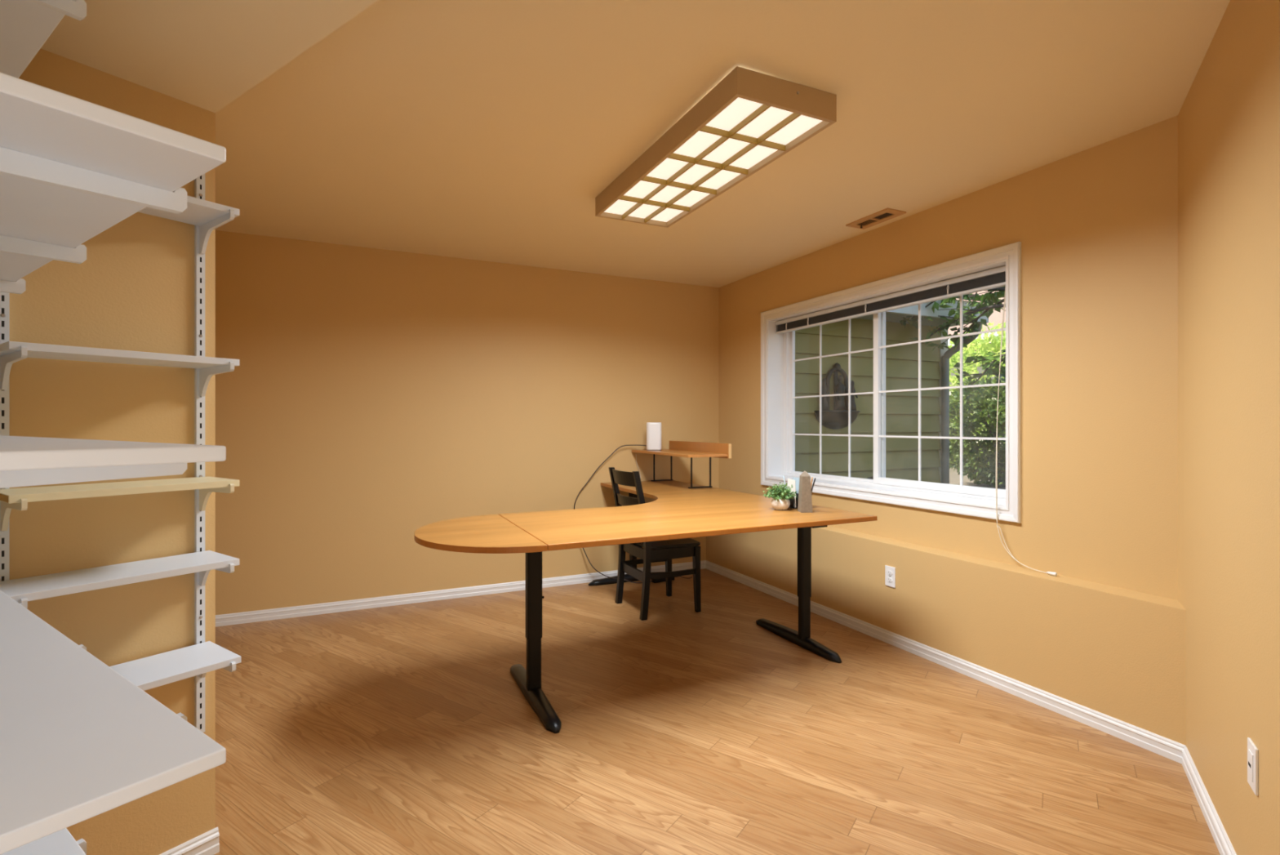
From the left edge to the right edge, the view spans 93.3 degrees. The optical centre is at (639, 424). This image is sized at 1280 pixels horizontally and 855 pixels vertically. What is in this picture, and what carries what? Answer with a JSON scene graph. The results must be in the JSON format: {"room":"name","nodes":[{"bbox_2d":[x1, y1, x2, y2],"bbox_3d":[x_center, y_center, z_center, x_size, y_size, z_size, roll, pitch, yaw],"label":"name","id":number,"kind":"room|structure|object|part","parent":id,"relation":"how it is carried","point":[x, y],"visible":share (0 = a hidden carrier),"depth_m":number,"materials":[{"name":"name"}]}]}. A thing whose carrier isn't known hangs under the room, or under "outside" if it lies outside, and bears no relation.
{"room":"office","nodes":[
{"label":"office","id":0,"kind":"room"},
{"bbox_2d":[9,48,215,854],"bbox_3d":[-1.529,0.023,1.434,0.110,2.440,0.868,0,0,35],"label":"wall","id":1,"kind":"structure","parent":0,"point":[133,290],"depth_m":1.59,"materials":[{"name":"paint"}]},
{"bbox_2d":[0,291,9,581],"bbox_3d":[-1.476,0.070,1.399,0.016,1.615,0.021,0,0,35],"label":"upright","id":2,"kind":"object","parent":1,"relation":"attached to","point":[4,296],"visible":0.28,"depth_m":1.40,"materials":[{"name":"white metal"}]},
{"bbox_2d":[0,341,239,395],"bbox_3d":[-1.277,-0.127,1.499,0.207,0.095,0.435,0,0,35],"label":"shelf","id":3,"kind":"object","parent":1,"relation":"attached to","point":[11,352],"visible":1,"depth_m":1.44,"materials":[{"name":"white wood"}]},
{"bbox_2d":[0,475,239,530],"bbox_3d":[-1.278,0.197,1.499,0.206,0.095,0.435,0,0,35],"label":"shelf","id":4,"kind":"object","parent":1,"relation":"attached to","point":[18,499],"visible":1,"depth_m":1.43,"materials":[{"name":"wood"}]},
{"bbox_2d":[0,550,239,608],"bbox_3d":[-1.277,0.409,1.499,0.207,0.095,0.435,0,0,35],"label":"shelf","id":5,"kind":"object","parent":1,"relation":"attached to","point":[23,590],"visible":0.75,"depth_m":1.46,"materials":[{"name":"white wood"}]},
{"bbox_2d":[109,640,240,690],"bbox_3d":[-1.273,0.669,1.496,0.217,0.095,0.435,0,0,35],"label":"shelf","id":6,"kind":"object","parent":1,"relation":"attached to","point":[150,672],"visible":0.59,"depth_m":1.56,"materials":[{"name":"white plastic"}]},
{"bbox_2d":[137,195,239,254],"bbox_3d":[-1.277,-0.531,1.499,0.207,0.095,0.435,0,0,35],"label":"shelf","id":7,"kind":"object","parent":1,"relation":"attached to","point":[209,215],"visible":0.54,"depth_m":1.62,"materials":[{"name":"white wood"}]},
{"bbox_2d":[160,826,219,854],"bbox_3d":[-1.448,1.209,1.443,0.013,0.068,0.774,0,0,35],"label":"baseboard","id":8,"kind":"structure","parent":1,"relation":"attached to","point":[206,843],"depth_m":1.72,"materials":[{"name":"white paint"}]},
{"bbox_2d":[194,173,204,732],"bbox_3d":[-1.254,0.070,1.722,0.016,1.615,0.021,0,0,35],"label":"upright","id":9,"kind":"object","parent":1,"relation":"attached to","point":[199,182],"visible":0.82,"depth_m":1.72,"materials":[{"name":"white metal"}]},
{"bbox_2d":[40,0,377,112],"bbox_3d":[-0.617,-1.052,0.238,2.750,0.290,1.800,0,0,35],"label":"ceiling","id":10,"kind":"structure","parent":0,"point":[204,54],"depth_m":1.42,"materials":[{"name":"paint"}]},
{"bbox_2d":[215,230,719,614],"bbox_3d":[-1.631,0.023,4.272,5.502,2.440,0.150,0,0,-25],"label":"wall","id":11,"kind":"structure","parent":0,"point":[374,397],"depth_m":4.23,"materials":[{"name":"paint"}]},
{"bbox_2d":[215,560,706,626],"bbox_3d":[-1.452,1.209,4.266,4.482,0.068,0.013,0,0,-25],"label":"baseboard","id":12,"kind":"structure","parent":11,"relation":"attached to","point":[229,619],"depth_m":4.18,"materials":[{"name":"white paint"}]},
{"bbox_2d":[213,568,1220,854],"bbox_3d":[-0.494,1.303,0.928,6.300,0.120,7.300,0,0,-25],"label":"floor","id":13,"kind":"structure","parent":0,"point":[403,729],"depth_m":2.34,"materials":[{"name":"brown wood"}]},
{"bbox_2d":[573,444,653,582],"bbox_3d":[-0.209,0.700,4.788,0.615,1.075,0.184,0,0,-1],"label":"power cable","id":14,"kind":"object","parent":13,"relation":"on","point":[632,444],"visible":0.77,"depth_m":4.72,"materials":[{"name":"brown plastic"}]},
{"bbox_2d":[413,480,877,733],"bbox_3d":[-0.254,0.853,3.602,2.164,0.779,2.227,0,0,-25],"label":"desk","id":15,"kind":"object","parent":13,"relation":"on","point":[678,511],"visible":0.88,"depth_m":2.86,"materials":[{"name":"brown wood"}]},
{"bbox_2d":[631,440,731,488],"bbox_3d":[0.288,0.298,4.571,0.348,0.328,0.930,0,0,-25],"label":"shelf","id":16,"kind":"object","parent":15,"relation":"on","point":[677,448],"visible":0.98,"depth_m":4.46,"materials":[{"name":"brown wood"}]},
{"bbox_2d":[646,422,661,450],"bbox_3d":[0.110,0.095,4.797,0.120,0.222,0.104,0,0,0],"label":"router","id":17,"kind":"object","parent":16,"relation":"on","point":[653,428],"visible":1,"depth_m":4.75,"materials":[{"name":"white plastic"}]},
{"bbox_2d":[763,481,797,510],"bbox_3d":[0.763,0.388,3.290,0.180,0.148,0.189,0,0,9],"label":"potted plant","id":18,"kind":"object","parent":15,"relation":"on","point":[780,501],"visible":1,"depth_m":3.25,"materials":[{"name":"green plant"}]},
{"bbox_3d":[0.763,0.431,3.281,0.101,0.062,0.101,0,0,-25],"label":"pot","id":19,"kind":"part","parent":18,"relation":"part of","materials":[{"name":"white ceramic"}]},
{"bbox_2d":[786,493,812,508],"bbox_3d":[0.881,0.422,3.372,0.110,0.081,0.118,0,0,-13],"label":"holder","id":20,"kind":"object","parent":15,"relation":"on","point":[791,505],"visible":0.26,"depth_m":3.33,"materials":[{"name":"black plastic"}]},
{"bbox_3d":[0.831,0.421,3.360,0.004,0.080,0.118,0,0,-13],"label":"wire panel","id":21,"kind":"part","parent":20,"relation":"part of","materials":[{"name":"black metal"}]},
{"bbox_2d":[787,478,795,507],"bbox_3d":[0.845,0.380,3.359,0.010,0.154,0.093,0,0,-13],"label":"envelope","id":22,"kind":"object","parent":20,"relation":"in","point":[790,482],"visible":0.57,"depth_m":3.34,"materials":[{"name":"white paper"}]},
{"bbox_2d":[792,477,799,500],"bbox_3d":[0.879,0.376,3.382,0.002,0.163,0.093,0,0,-13],"label":"envelope","id":23,"kind":"object","parent":20,"relation":"in","point":[797,479],"visible":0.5,"depth_m":3.38,"materials":[{"name":"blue paper"}]},
{"bbox_3d":[0.864,0.421,3.368,0.004,0.080,0.118,0,0,-13],"label":"wire panel","id":24,"kind":"part","parent":20,"relation":"part of","materials":[{"name":"black metal"}]},
{"bbox_2d":[797,471,812,512],"bbox_3d":[0.874,0.354,3.200,0.061,0.216,0.061,0,0,-3],"label":"obelisk","id":25,"kind":"object","parent":15,"relation":"on","point":[805,501],"visible":1,"depth_m":3.18,"materials":[{"name":"beige stone"}]},
{"bbox_3d":[-0.108,0.508,3.599,1.680,0.042,2.000,0,0,-25],"label":"support rail","id":26,"kind":"part","parent":15,"relation":"part of","materials":[{"name":"black metal"}]},
{"bbox_2d":[608,466,701,620],"bbox_3d":[0.088,0.769,4.098,0.522,0.944,0.438,0,0,-25],"label":"dining chair","id":27,"kind":"object","parent":13,"relation":"on","point":[666,550],"visible":0.73,"depth_m":3.97,"materials":[{"name":"black wood"}]},
{"bbox_3d":[-0.159,0.769,4.201,0.119,0.944,0.033,0,0,-25],"label":"leg","id":28,"kind":"part","parent":27,"relation":"part of","materials":[{"name":"black wood"}]},
{"bbox_3d":[-0.117,0.351,4.001,0.068,0.093,0.374,0,0,-25],"label":"rail","id":29,"kind":"part","parent":27,"relation":"part of","materials":[{"name":"black wood"}]},
{"bbox_3d":[0.011,0.769,3.841,0.119,0.944,0.033,0,0,-25],"label":"leg","id":30,"kind":"part","parent":27,"relation":"part of","materials":[{"name":"black wood"}]},
{"bbox_3d":[0.146,0.793,4.127,0.392,0.020,0.433,0,0,-25],"label":"seat","id":31,"kind":"part","parent":27,"relation":"part of","materials":[{"name":"black wood"}]},
{"bbox_3d":[0.206,1.024,4.374,0.043,0.433,0.040,0,0,-25],"label":"leg","id":32,"kind":"part","parent":27,"relation":"part of","materials":[{"name":"black wood"}]},
{"bbox_3d":[0.376,1.024,4.014,0.043,0.433,0.040,0,0,-25],"label":"leg","id":33,"kind":"part","parent":27,"relation":"part of","materials":[{"name":"black wood"}]},
{"bbox_2d":[651,575,692,582],"bbox_3d":[0.259,1.176,4.835,0.361,0.132,0.113,0,0,-31],"label":"power strip","id":34,"kind":"object","parent":13,"relation":"on","point":[659,580],"visible":0.59,"depth_m":4.76,"materials":[{"name":"black plastic"}]},
{"bbox_2d":[215,0,1230,287],"bbox_3d":[-0.476,-1.272,0.936,6.340,0.150,7.300,0,0,-25],"label":"ceiling","id":35,"kind":"structure","parent":0,"point":[493,131],"depth_m":2.31,"materials":[{"name":"paint"}]},
{"bbox_2d":[595,66,836,227],"bbox_3d":[0.240,-1.148,2.689,0.432,0.098,1.310,0,0,-25],"label":"ceiling light","id":36,"kind":"object","parent":35,"relation":"attached to","point":[750,119],"visible":1,"depth_m":2.43,"materials":[{"name":"brown metal"}]},
{"bbox_2d":[618,104,801,222],"bbox_3d":[0.239,-1.111,2.691,0.400,0.022,1.274,0,0,-25],"label":"grille","id":37,"kind":"object","parent":36,"relation":"attached to","point":[725,144],"depth_m":2.54,"materials":[{"name":"gold metal"}]},
{"bbox_2d":[604,97,822,222],"bbox_3d":[0.239,-1.125,2.691,0.400,0.003,1.274,0,0,-25],"label":"diffuser","id":38,"kind":"object","parent":36,"relation":"attached to","point":[740,110],"depth_m":2.52,"materials":[{"name":"white plastic"}]},
{"bbox_2d":[845,207,906,229],"bbox_3d":[1.366,-1.183,3.510,0.146,0.027,0.314,0,0,-25],"label":"ceiling vent","id":39,"kind":"object","parent":35,"relation":"in","point":[886,214],"visible":1,"depth_m":3.50,"materials":[{"name":"brown metal"}]},
{"bbox_2d":[719,115,1177,599],"bbox_3d":[1.533,0.023,3.758,0.220,2.440,3.484,0,0,-25],"label":"wall","id":40,"kind":"structure","parent":0,"point":[1096,227],"depth_m":2.70,"materials":[{"name":"paint"}]},
{"bbox_2d":[760,241,1021,523],"bbox_3d":[1.485,-0.201,3.848,0.251,1.344,2.024,0,0,-25],"label":"window","id":41,"kind":"structure","parent":40,"relation":"in","point":[778,360],"depth_m":3.69,"materials":[{"name":"white paint"}]},
{"bbox_3d":[1.371,-0.195,4.290,0.028,1.148,0.919,0,0,-25],"label":"fixed sash","id":42,"kind":"part","parent":41,"relation":"part of","materials":[{"name":"white plastic"}]},
{"bbox_3d":[1.560,-0.201,3.883,0.085,1.196,1.876,0,0,-25],"label":"vinyl frame","id":43,"kind":"part","parent":41,"relation":"part of","materials":[{"name":"white plastic"}]},
{"bbox_2d":[775,265,1057,576],"bbox_3d":[1.514,-0.058,3.711,0.136,1.474,2.135,0,0,-22],"label":"mini blind","id":44,"kind":"object","parent":41,"relation":"attached to","point":[995,277],"visible":0.87,"depth_m":3.52,"materials":[{"name":"dark brown painted metal slats"},{"name":"white cord"},{"name":"white plastic"}]},
{"bbox_3d":[1.462,-0.707,3.837,0.036,0.014,1.858,0,0,-25],"label":"rail","id":45,"kind":"part","parent":44,"relation":"part of","materials":[{"name":"white metal"}]},
{"bbox_3d":[1.800,-0.045,2.873,0.086,1.444,0.278,0,0,-3],"label":"pull cord","id":46,"kind":"part","parent":44,"relation":"part of","materials":[{"name":"white fabric"}]},
{"bbox_3d":[1.716,-0.195,3.474,0.028,1.148,0.942,0,0,-25],"label":"sliding sash","id":47,"kind":"part","parent":41,"relation":"part of","materials":[{"name":"white plastic"}]},
{"bbox_2d":[706,525,1186,745],"bbox_3d":[1.349,0.962,3.737,0.130,0.563,3.364,0,0,-25],"label":"wall ledge","id":48,"kind":"object","parent":40,"relation":"attached to","point":[1119,653],"visible":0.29,"depth_m":2.81,"materials":[{"name":"paint"}]},
{"bbox_2d":[884,564,895,587],"bbox_3d":[1.419,0.862,3.427,0.009,0.114,0.070,0,0,-25],"label":"wall outlet","id":49,"kind":"object","parent":48,"relation":"attached to","point":[890,571],"visible":1,"depth_m":3.42,"materials":[{"name":"white plastic"}]},
{"bbox_2d":[887,570,892,575],"bbox_3d":[1.417,0.842,3.426,0.003,0.027,0.033,0,0,-25],"label":"receptacle","id":50,"kind":"object","parent":49,"relation":"attached to","point":[889,572],"depth_m":3.42,"materials":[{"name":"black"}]},
{"bbox_2d":[705,560,1186,764],"bbox_3d":[1.282,1.209,3.712,0.013,0.068,3.326,0,0,-25],"label":"baseboard","id":51,"kind":"structure","parent":48,"relation":"attached to","point":[1167,748],"depth_m":2.86,"materials":[{"name":"white paint"}]},
{"bbox_2d":[1177,0,1279,854],"bbox_3d":[0.964,0.023,0.500,0.150,2.440,5.220,0,0,33],"label":"wall","id":52,"kind":"structure","parent":0,"point":[1228,117],"depth_m":1.69,"materials":[{"name":"paint"}]},
{"bbox_2d":[1182,746,1236,854],"bbox_3d":[0.780,1.209,0.370,0.013,0.068,4.400,0,0,33],"label":"baseboard","id":53,"kind":"structure","parent":52,"relation":"attached to","point":[1220,835],"depth_m":1.89,"materials":[{"name":"white paint"}]},
{"bbox_2d":[1247,737,1258,795],"bbox_3d":[1.537,0.857,1.517,0.008,0.114,0.070,0,0,33],"label":"wall plate","id":54,"kind":"object","parent":52,"relation":"attached to","point":[1252,750],"visible":1,"depth_m":1.50,"materials":[{"name":"white plastic"}]},
{"bbox_3d":[-1.126,0.023,0.690,0.788,2.440,1.262,0,0,-25],"label":"wall","id":55,"kind":"structure","parent":0,"visible":0},
{"bbox_2d":[0,0,86,78],"bbox_3d":[-1.040,-0.631,0.890,1.274,0.102,0.299,0,0,35],"label":"shelf","id":56,"kind":"object","parent":55,"relation":"attached to","point":[25,25],"visible":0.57,"depth_m":1.01,"materials":[{"name":"white plastic"}]},
{"bbox_2d":[0,71,226,293],"bbox_3d":[-1.040,-0.243,0.890,1.274,0.102,0.299,0,0,35],"label":"shelf","id":57,"kind":"object","parent":55,"relation":"attached to","point":[73,169],"visible":1,"depth_m":0.65,"materials":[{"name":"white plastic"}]},
{"label":"outside","id":58,"kind":"structure","parent":0,"visible":0},
{"bbox_2d":[949,453,1005,489],"bbox_3d":[16.070,0.853,16.445,36.888,0.180,44.000,0,0,-25],"label":"ground","id":59,"kind":"structure","parent":58,"point":[954,477],"depth_m":8.10,"materials":[{"name":"soil"}]},
{"bbox_2d":[795,293,991,484],"bbox_3d":[1.852,-0.565,6.207,2.426,2.705,2.100,0,0,-25],"label":"siding","id":60,"kind":"object","parent":59,"relation":"on","point":[901,361],"visible":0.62,"depth_m":5.74,"materials":[{"name":"green"}]},
{"bbox_2d":[814,362,859,429],"bbox_3d":[1.824,-0.259,5.465,0.500,0.607,0.190,0,0,-25],"label":"fountain","id":61,"kind":"object","parent":60,"relation":"attached to","point":[836,419],"visible":0.89,"depth_m":5.45,"materials":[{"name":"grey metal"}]},
{"bbox_3d":[1.793,-0.297,5.531,0.040,0.400,0.019,0,0,-25],"label":"plate","id":62,"kind":"part","parent":61,"relation":"part of","materials":[{"name":"stone"}]},
{"bbox_2d":[814,410,859,429],"bbox_3d":[1.825,-0.040,5.464,0.500,0.170,0.188,0,0,-25],"label":"bowl","id":63,"kind":"object","parent":61,"relation":"on","point":[835,420],"depth_m":5.41,"materials":[{"name":"grey stone"}]},
{"bbox_2d":[899,285,1005,395],"bbox_3d":[3.172,-0.826,4.870,1.650,3.188,2.550,0,0,-25],"label":"tree","id":64,"kind":"object","parent":59,"relation":"on","point":[988,306],"visible":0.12,"depth_m":5.27,"materials":[{"name":"green plant"}]},
{"bbox_2d":[947,321,1005,464],"bbox_3d":[6.537,-0.500,10.937,3.310,2.860,3.423,0,0,-25],"label":"shrub","id":65,"kind":"object","parent":59,"relation":"on","point":[984,345],"visible":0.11,"depth_m":10.47,"materials":[{"name":"green plant"}]},
{"bbox_2d":[947,290,1005,450],"bbox_3d":[13.114,-1.737,13.112,6.280,5.000,13.500,0,0,-25],"label":"house","id":66,"kind":"structure","parent":59,"relation":"on","point":[996,317],"depth_m":16.13,"materials":[{"name":"beige painted siding"}]},
{"bbox_2d":[949,375,1005,487],"bbox_3d":[4.502,0.069,7.353,1.617,1.532,1.760,0,0,-25],"label":"bush","id":67,"kind":"object","parent":59,"relation":"on","point":[971,447],"visible":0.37,"depth_m":7.21,"materials":[{"name":"green plant"}]},
{"label":"upright","id":68,"kind":"object","parent":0,"visible":0},
{"bbox_2d":[0,827,86,854],"bbox_3d":[-1.040,0.704,0.890,1.274,0.102,0.299,0,0,35],"label":"shelf","id":69,"kind":"object","parent":68,"relation":"attached to","point":[61,842],"visible":0.37,"depth_m":0.94,"materials":[{"name":"white wood"}]},
{"bbox_2d":[0,590,226,854],"bbox_3d":[-1.040,0.393,0.890,1.274,0.102,0.299,0,0,35],"label":"shelf","id":70,"kind":"object","parent":68,"relation":"attached to","point":[80,741],"visible":1,"depth_m":0.66,"materials":[{"name":"white wood"}]},
{"bbox_2d":[0,435,226,488],"bbox_3d":[-1.040,0.073,0.890,1.274,0.102,0.299,0,0,35],"label":"shelf","id":71,"kind":"object","parent":68,"relation":"attached to","point":[24,460],"visible":1,"depth_m":0.61,"materials":[{"name":"white wood"}]}
]}

